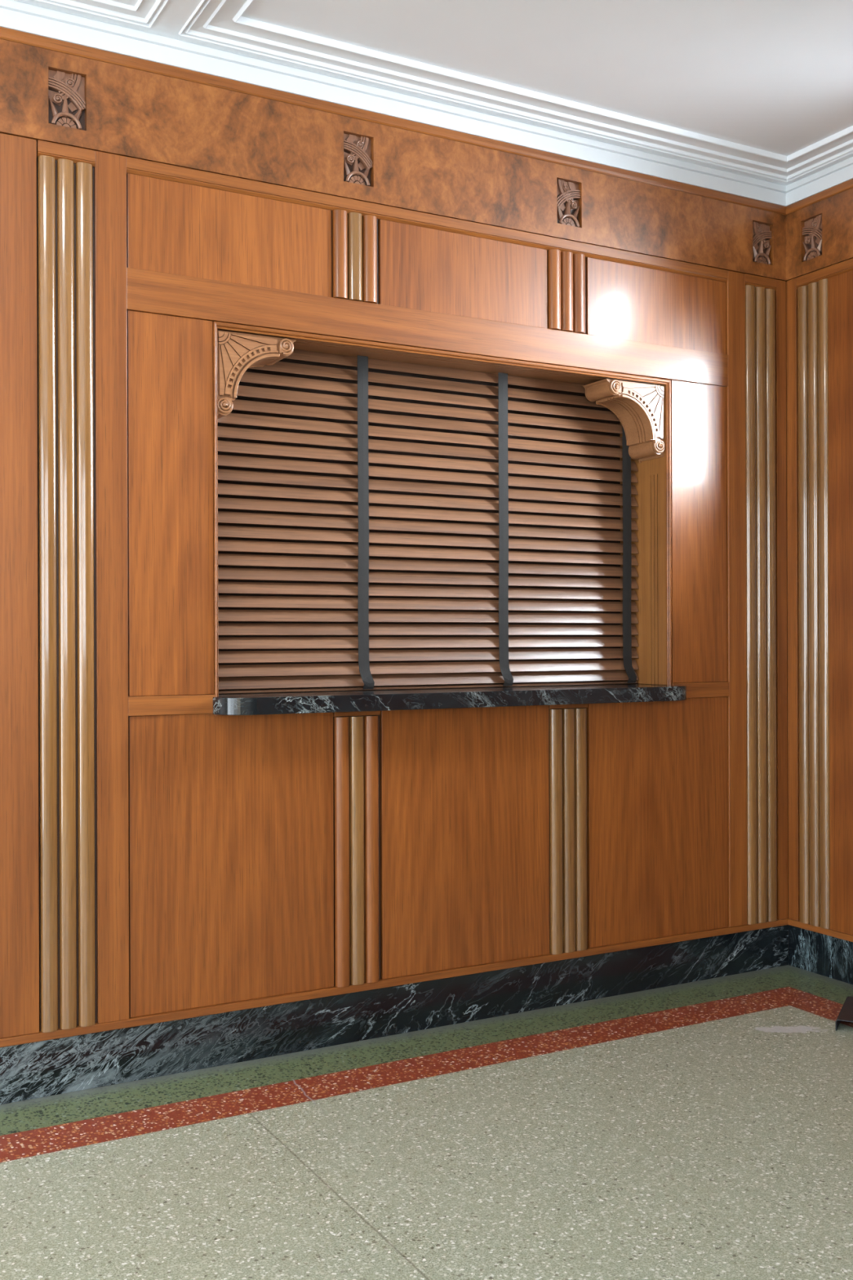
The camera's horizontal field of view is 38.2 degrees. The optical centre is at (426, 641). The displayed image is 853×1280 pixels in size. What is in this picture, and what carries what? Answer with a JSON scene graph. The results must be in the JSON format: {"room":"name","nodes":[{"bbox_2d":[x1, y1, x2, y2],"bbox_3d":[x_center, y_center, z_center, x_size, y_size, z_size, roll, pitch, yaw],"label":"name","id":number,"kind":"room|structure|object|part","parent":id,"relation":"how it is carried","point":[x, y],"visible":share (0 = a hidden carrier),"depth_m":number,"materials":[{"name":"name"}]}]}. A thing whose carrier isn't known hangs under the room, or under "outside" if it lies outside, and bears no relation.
{"room":"building lobby","nodes":[
{"label":"building lobby","id":0,"kind":"room"},
{"bbox_2d":[36,280,788,931],"bbox_3d":[-1.551,-0.302,3.303,7.100,3.100,0.316,0,0,-29],"label":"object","id":1,"kind":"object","parent":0,"point":[284,360],"depth_m":4.26,"materials":[{"name":"brown wood"}]},
{"bbox_2d":[0,133,39,1038],"bbox_3d":[-2.731,-0.146,2.455,3.802,2.439,0.023,0,0,-29],"label":"wood panel","id":2,"kind":"object","parent":1,"relation":"attached to","point":[19,607],"visible":1,"depth_m":3.34,"materials":[{"name":"brown wood"}]},
{"bbox_2d":[36,140,95,167],"bbox_3d":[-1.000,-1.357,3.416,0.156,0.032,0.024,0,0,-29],"label":"trim","id":3,"kind":"structure","parent":1,"relation":"attached to","point":[45,147],"depth_m":3.40,"materials":[{"name":"brown wood"}]},
{"bbox_2d":[36,155,97,1032],"bbox_3d":[-0.993,-0.131,3.410,0.154,2.396,0.035,0,0,-29],"label":"pilaster","id":4,"kind":"object","parent":1,"relation":"attached to","point":[65,236],"visible":1,"depth_m":3.40,"materials":[{"name":"brown wood"}]},
{"bbox_2d":[48,69,85,130],"bbox_3d":[-0.998,-1.500,3.414,0.104,0.156,0.028,0,0,-29],"label":"carved plaque","id":5,"kind":"object","parent":1,"relation":"attached to","point":[66,92],"visible":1,"depth_m":3.41,"materials":[{"name":"brown wood"}]},
{"bbox_2d":[93,151,128,1023],"bbox_3d":[-0.889,-0.152,3.475,0.088,2.440,0.024,0,0,-29],"label":"trim","id":6,"kind":"structure","parent":1,"relation":"attached to","point":[109,170],"depth_m":3.46,"materials":[{"name":"brown wood"}]},
{"bbox_2d":[126,310,213,696],"bbox_3d":[-0.739,-0.393,3.562,0.251,1.095,0.016,0,0,-29],"label":"wood panel","id":7,"kind":"object","parent":1,"relation":"attached to","point":[171,546],"visible":1,"depth_m":3.55,"materials":[{"name":"brown wood"}]},
{"bbox_2d":[128,693,216,715],"bbox_3d":[-0.736,0.183,3.559,0.260,0.055,0.024,0,0,-29],"label":"trim","id":8,"kind":"structure","parent":1,"relation":"attached to","point":[145,705],"depth_m":3.54,"materials":[{"name":"brown wood"}]},
{"bbox_2d":[213,506,213,544],"bbox_3d":[-0.685,-0.390,3.740,0.007,1.103,0.266,0,0,-29],"label":"trim","id":9,"kind":"structure","parent":1,"relation":"attached to","point":[213,507],"depth_m":3.63,"materials":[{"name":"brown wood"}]},
{"bbox_2d":[126,173,331,297],"bbox_3d":[-0.574,-1.196,3.655,0.634,0.269,0.016,0,0,-29],"label":"wood panel","id":10,"kind":"object","parent":1,"relation":"attached to","point":[173,228],"visible":1,"depth_m":3.64,"materials":[{"name":"brown wood"}]},
{"bbox_2d":[128,712,333,1017],"bbox_3d":[-0.568,0.638,3.655,0.634,0.855,0.016,0,0,-29],"label":"wood panel","id":11,"kind":"object","parent":1,"relation":"attached to","point":[231,822],"visible":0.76,"depth_m":3.64,"materials":[{"name":"brown wood"}]},
{"bbox_2d":[217,329,296,418],"bbox_3d":[-0.537,-0.790,3.750,0.262,0.262,0.150,0,0,-29],"label":"bracket","id":12,"kind":"object","parent":1,"relation":"attached to","point":[237,353],"visible":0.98,"depth_m":3.66,"materials":[{"name":"beige wood"}]},
{"bbox_2d":[331,209,377,303],"bbox_3d":[-0.219,-1.197,3.841,0.158,0.269,0.035,0,0,-29],"label":"strip","id":13,"kind":"object","parent":1,"relation":"attached to","point":[354,236],"visible":1,"depth_m":3.82,"materials":[{"name":"brown wood"}]},
{"bbox_2d":[333,711,380,716],"bbox_3d":[-0.219,0.220,3.848,0.159,0.022,0.018,0,0,-29],"label":"trim","id":14,"kind":"structure","parent":1,"relation":"attached to","point":[362,713],"depth_m":3.84,"materials":[{"name":"brown wood"}]},
{"bbox_2d":[333,715,380,986],"bbox_3d":[-0.213,0.649,3.841,0.158,0.832,0.035,0,0,-29],"label":"strip","id":15,"kind":"object","parent":1,"relation":"attached to","point":[356,739],"visible":1,"depth_m":3.82,"materials":[{"name":"brown wood"}]},
{"bbox_2d":[343,133,372,186],"bbox_3d":[-0.217,-1.502,3.846,0.104,0.156,0.028,0,0,-29],"label":"carved plaque","id":16,"kind":"object","parent":1,"relation":"attached to","point":[357,162],"visible":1,"depth_m":3.84,"materials":[{"name":"brown wood"}]},
{"bbox_2d":[0,39,786,281],"bbox_3d":[-1.515,-1.497,3.129,6.600,0.250,0.027,0,0,-29],"label":"frieze","id":17,"kind":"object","parent":1,"relation":"attached to","point":[130,113],"depth_m":3.84,"materials":[{"name":"brown wood"}]},
{"bbox_2d":[0,0,786,206],"bbox_3d":[-1.512,-1.694,3.122,6.600,0.085,0.042,0,0,-29],"label":"trim","id":18,"kind":"structure","parent":1,"relation":"attached to","point":[14,15],"depth_m":3.82,"materials":[{"name":"paint"}]},
{"bbox_2d":[0,26,786,215],"bbox_3d":[-1.514,-1.637,3.127,6.600,0.029,0.032,0,0,-29],"label":"trim","id":19,"kind":"structure","parent":1,"relation":"attached to","point":[7,34],"depth_m":3.83,"materials":[{"name":"brown wood"}]},
{"bbox_2d":[0,924,788,1104],"bbox_3d":[-1.509,1.171,3.133,6.600,0.155,0.030,0,0,-29],"label":"baseboard","id":20,"kind":"structure","parent":1,"relation":"attached to","point":[46,1068],"depth_m":3.83,"materials":[{"name":"black stone"}]},
{"bbox_2d":[0,918,788,1047],"bbox_3d":[-1.506,1.081,3.128,6.600,0.022,0.029,0,0,-29],"label":"trim","id":21,"kind":"structure","parent":1,"relation":"attached to","point":[382,983],"depth_m":3.84,"materials":[{"name":"brown wood"}]},
{"bbox_2d":[126,267,728,386],"bbox_3d":[0.131,-1.004,4.040,2.250,0.118,0.024,0,0,-29],"label":"trim","id":22,"kind":"structure","parent":1,"relation":"attached to","point":[147,291],"depth_m":3.92,"materials":[{"name":"brown wood"}]},
{"bbox_2d":[126,156,728,282],"bbox_3d":[0.129,-1.360,4.040,2.250,0.032,0.024,0,0,-29],"label":"trim","id":23,"kind":"structure","parent":1,"relation":"attached to","point":[131,163],"depth_m":3.92,"materials":[{"name":"brown wood"}]},
{"bbox_2d":[217,349,638,693],"bbox_3d":[0.045,-0.411,4.180,1.684,1.138,0.056,0,0,-29],"label":"blind","id":24,"kind":"object","parent":1,"relation":"attached to","point":[295,675],"visible":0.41,"depth_m":4.14,"materials":[{"name":"brown wood"}]},
{"bbox_3d":[0.041,0.154,4.190,1.684,0.009,0.032,0,0,-29],"label":"rail","id":25,"kind":"part","parent":24,"relation":"part of","materials":[{"name":"brown wood"}]},
{"bbox_2d":[215,701,652,715],"bbox_3d":[0.130,0.212,4.038,1.721,0.008,0.024,0,0,-29],"label":"trim","id":26,"kind":"structure","parent":1,"relation":"attached to","point":[651,701],"depth_m":3.64,"materials":[{"name":"brown wood"}]},
{"bbox_2d":[217,328,657,384],"bbox_3d":[0.058,-0.940,4.152,1.694,0.009,0.266,0,0,-29],"label":"trim","id":27,"kind":"structure","parent":1,"relation":"attached to","point":[300,344],"depth_m":4.12,"materials":[{"name":"beige wood"}]},
{"bbox_2d":[213,321,671,696],"bbox_3d":[0.130,-0.392,4.032,1.722,1.102,0.012,0,0,-29],"label":"trim","id":28,"kind":"structure","parent":1,"relation":"attached to","point":[216,325],"depth_m":3.97,"materials":[{"name":"brown wood"}]},
{"bbox_2d":[213,683,686,715],"bbox_3d":[0.102,0.185,4.109,1.761,0.050,0.378,0,0,-29],"label":"window sill","id":29,"kind":"structure","parent":1,"relation":"attached to","point":[331,701],"depth_m":3.89,"materials":[{"name":"black stone"}]},
{"bbox_2d":[377,219,547,328],"bbox_3d":[0.129,-1.198,4.043,0.637,0.269,0.016,0,0,-29],"label":"wood panel","id":30,"kind":"object","parent":1,"relation":"attached to","point":[420,268],"visible":1,"depth_m":4.03,"materials":[{"name":"brown wood"}]},
{"bbox_2d":[379,705,549,978],"bbox_3d":[0.135,0.636,4.044,0.637,0.855,0.016,0,0,-29],"label":"wood panel","id":31,"kind":"object","parent":1,"relation":"attached to","point":[464,792],"visible":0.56,"depth_m":4.02,"materials":[{"name":"brown wood"}]},
{"bbox_2d":[546,248,585,333],"bbox_3d":[0.485,-1.199,4.230,0.158,0.269,0.035,0,0,-29],"label":"strip","id":32,"kind":"object","parent":1,"relation":"attached to","point":[566,270],"visible":1,"depth_m":4.21,"materials":[{"name":"brown wood"}]},
{"bbox_2d":[548,703,587,708],"bbox_3d":[0.485,0.218,4.238,0.159,0.022,0.018,0,0,-29],"label":"trim","id":33,"kind":"structure","parent":1,"relation":"attached to","point":[580,705],"depth_m":4.23,"materials":[{"name":"brown wood"}]},
{"bbox_2d":[548,707,587,954],"bbox_3d":[0.491,0.646,4.231,0.158,0.832,0.035,0,0,-29],"label":"strip","id":34,"kind":"object","parent":1,"relation":"attached to","point":[567,727],"visible":1,"depth_m":4.21,"materials":[{"name":"brown wood"}]},
{"bbox_2d":[556,179,580,226],"bbox_3d":[0.484,-1.505,4.234,0.104,0.156,0.028,0,0,-29],"label":"carved plaque","id":35,"kind":"object","parent":1,"relation":"attached to","point":[568,193],"visible":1,"depth_m":4.23,"materials":[{"name":"brown wood"}]},
{"bbox_2d":[582,378,665,462],"bbox_3d":[0.715,-0.794,4.442,0.262,0.262,0.150,0,0,-29],"label":"bracket","id":36,"kind":"object","parent":1,"relation":"attached to","point":[638,406],"visible":1,"depth_m":4.43,"materials":[{"name":"beige wood"}]},
{"bbox_2d":[619,383,666,684],"bbox_3d":[0.806,-0.395,4.565,0.012,1.103,0.266,0,0,-29],"label":"trim","id":37,"kind":"structure","parent":1,"relation":"attached to","point":[651,500],"depth_m":4.52,"materials":[{"name":"brown wood"}]},
{"bbox_2d":[651,475,658,684],"bbox_3d":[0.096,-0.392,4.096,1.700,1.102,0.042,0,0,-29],"label":"trim","id":38,"kind":"structure","parent":1,"relation":"attached to","point":[654,475],"depth_m":4.51,"materials":[{"name":"brown wood"}]},
{"bbox_2d":[585,257,725,354],"bbox_3d":[0.832,-1.200,4.433,0.634,0.269,0.016,0,0,-29],"label":"wood panel","id":39,"kind":"object","parent":1,"relation":"attached to","point":[623,301],"visible":1,"depth_m":4.41,"materials":[{"name":"brown wood"}]},
{"bbox_2d":[586,697,728,947],"bbox_3d":[0.838,0.634,4.433,0.634,0.855,0.016,0,0,-29],"label":"wood panel","id":40,"kind":"object","parent":1,"relation":"attached to","point":[657,771],"visible":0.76,"depth_m":4.41,"materials":[{"name":"brown wood"}]},
{"bbox_2d":[671,380,727,683],"bbox_3d":[0.998,-0.399,4.523,0.261,1.095,0.016,0,0,-29],"label":"wood panel","id":41,"kind":"object","parent":1,"relation":"attached to","point":[698,411],"visible":1,"depth_m":4.51,"materials":[{"name":"brown wood"}]},
{"bbox_2d":[671,681,728,697],"bbox_3d":[1.001,0.177,4.520,0.270,0.055,0.024,0,0,-29],"label":"trim","id":42,"kind":"structure","parent":1,"relation":"attached to","point":[711,689],"depth_m":4.52,"materials":[{"name":"brown wood"}]},
{"bbox_2d":[725,271,746,927],"bbox_3d":[1.156,-0.159,4.606,0.087,2.440,0.024,0,0,-29],"label":"trim","id":43,"kind":"structure","parent":1,"relation":"attached to","point":[735,283],"depth_m":4.59,"materials":[{"name":"brown wood"}]},
{"bbox_2d":[745,273,776,288],"bbox_3d":[1.259,-1.364,4.665,0.158,0.032,0.024,0,0,-29],"label":"trim","id":44,"kind":"structure","parent":1,"relation":"attached to","point":[757,280],"depth_m":4.66,"materials":[{"name":"brown wood"}]},
{"bbox_2d":[745,282,776,291],"bbox_3d":[1.259,-1.342,4.665,0.158,0.010,0.024,0,0,-29],"label":"trim","id":45,"kind":"structure","parent":1,"relation":"attached to","point":[746,283],"depth_m":4.66,"materials":[{"name":"brown wood"}]},
{"bbox_2d":[745,284,777,924],"bbox_3d":[1.266,-0.138,4.661,0.156,2.396,0.035,0,0,-29],"label":"pilaster","id":46,"kind":"object","parent":1,"relation":"attached to","point":[760,323],"visible":1,"depth_m":4.64,"materials":[{"name":"brown wood"}]},
{"bbox_2d":[752,222,772,264],"bbox_3d":[1.266,-1.507,4.667,0.104,0.156,0.028,0,0,-29],"label":"carved plaque","id":47,"kind":"object","parent":1,"relation":"attached to","point":[762,234],"visible":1,"depth_m":4.66,"materials":[{"name":"brown wood"}]},
{"bbox_2d":[774,280,787,919],"bbox_3d":[1.354,-0.160,4.716,0.050,2.440,0.024,0,0,-29],"label":"trim","id":48,"kind":"structure","parent":1,"relation":"attached to","point":[780,291],"depth_m":4.70,"materials":[{"name":"brown wood"}]},
{"bbox_2d":[0,964,852,1279],"bbox_3d":[-0.024,1.293,0.451,7.000,0.100,7.100,0,0,-29],"label":"floor","id":49,"kind":"structure","parent":0,"point":[700,1130],"depth_m":2.98,"materials":[{"name":"stone"}]},
{"bbox_2d":[835,995,852,1031],"bbox_3d":[1.471,1.220,3.998,0.240,0.037,0.285,0,0,25],"label":"cover","id":50,"kind":"object","parent":49,"relation":"on","point":[846,1014],"visible":1,"depth_m":3.99,"materials":[{"name":"brown"}]},
{"bbox_2d":[13,0,852,186],"bbox_3d":[-0.035,-1.804,0.451,7.000,0.156,7.100,0,0,-29],"label":"ceiling","id":51,"kind":"structure","parent":0,"point":[762,90],"depth_m":3.69,"materials":[{"name":"paint"}]},
{"bbox_2d":[786,280,788,904],"bbox_3d":[3.115,-0.317,1.919,0.276,3.100,6.624,0,0,-29],"label":"wall","id":52,"kind":"structure","parent":0,"point":[786,281],"depth_m":4.75,"materials":[{"name":"brown wood"}]},
{"bbox_2d":[786,278,799,920],"bbox_3d":[1.404,-0.160,4.701,0.024,2.440,0.050,0,0,-29],"label":"trim","id":53,"kind":"structure","parent":52,"relation":"attached to","point":[791,290],"depth_m":4.69,"materials":[{"name":"brown wood"}]},
{"bbox_2d":[802,214,822,261],"bbox_3d":[1.449,-1.508,4.607,0.028,0.156,0.104,0,0,-29],"label":"carved plaque","id":54,"kind":"object","parent":52,"relation":"attached to","point":[812,229],"visible":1,"depth_m":4.61,"materials":[{"name":"brown wood"}]},
{"bbox_2d":[797,279,830,928],"bbox_3d":[1.449,-0.139,4.608,0.035,2.396,0.156,0,0,-29],"label":"pilaster","id":55,"kind":"object","parent":52,"relation":"attached to","point":[812,298],"visible":1,"depth_m":4.59,"materials":[{"name":"brown wood"}]},
{"bbox_2d":[786,187,852,280],"bbox_3d":[2.936,-1.512,1.923,0.027,0.250,6.400,0,0,-29],"label":"trim","id":56,"kind":"structure","parent":52,"relation":"attached to","point":[836,211],"depth_m":4.54,"materials":[{"name":"brown wood"}]},
{"bbox_2d":[786,156,852,206],"bbox_3d":[2.929,-1.709,1.919,0.042,0.085,6.400,0,0,-29],"label":"trim","id":57,"kind":"structure","parent":52,"relation":"attached to","point":[841,172],"depth_m":4.55,"materials":[{"name":"paint"}]},
{"bbox_2d":[786,178,852,214],"bbox_3d":[2.933,-1.652,1.921,0.032,0.029,6.400,0,0,-29],"label":"trim","id":58,"kind":"structure","parent":52,"relation":"attached to","point":[846,185],"depth_m":4.56,"materials":[{"name":"brown wood"}]},
{"bbox_2d":[788,924,852,984],"bbox_3d":[2.948,1.156,1.925,0.030,0.155,6.400,0,0,-29],"label":"baseboard","id":59,"kind":"structure","parent":52,"relation":"attached to","point":[823,954],"depth_m":4.57,"materials":[{"name":"black stone"}]},
{"bbox_2d":[788,918,852,942],"bbox_3d":[2.943,1.067,1.922,0.029,0.022,6.400,0,0,-29],"label":"trim","id":60,"kind":"structure","parent":52,"relation":"attached to","point":[830,932],"depth_m":4.56,"materials":[{"name":"brown wood"}]},
{"bbox_2d":[795,257,852,288],"bbox_3d":[2.950,-1.369,1.901,0.024,0.032,6.350,0,0,-29],"label":"trim","id":61,"kind":"structure","parent":52,"relation":"attached to","point":[846,264],"depth_m":4.55,"materials":[{"name":"brown wood"}]},
{"bbox_2d":[827,270,852,935],"bbox_3d":[2.991,-0.166,1.833,0.024,2.441,6.190,0,0,-29],"label":"wood panel","id":62,"kind":"object","parent":52,"relation":"attached to","point":[840,287],"visible":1,"depth_m":4.48,"materials":[{"name":"brown wood"}]}
]}

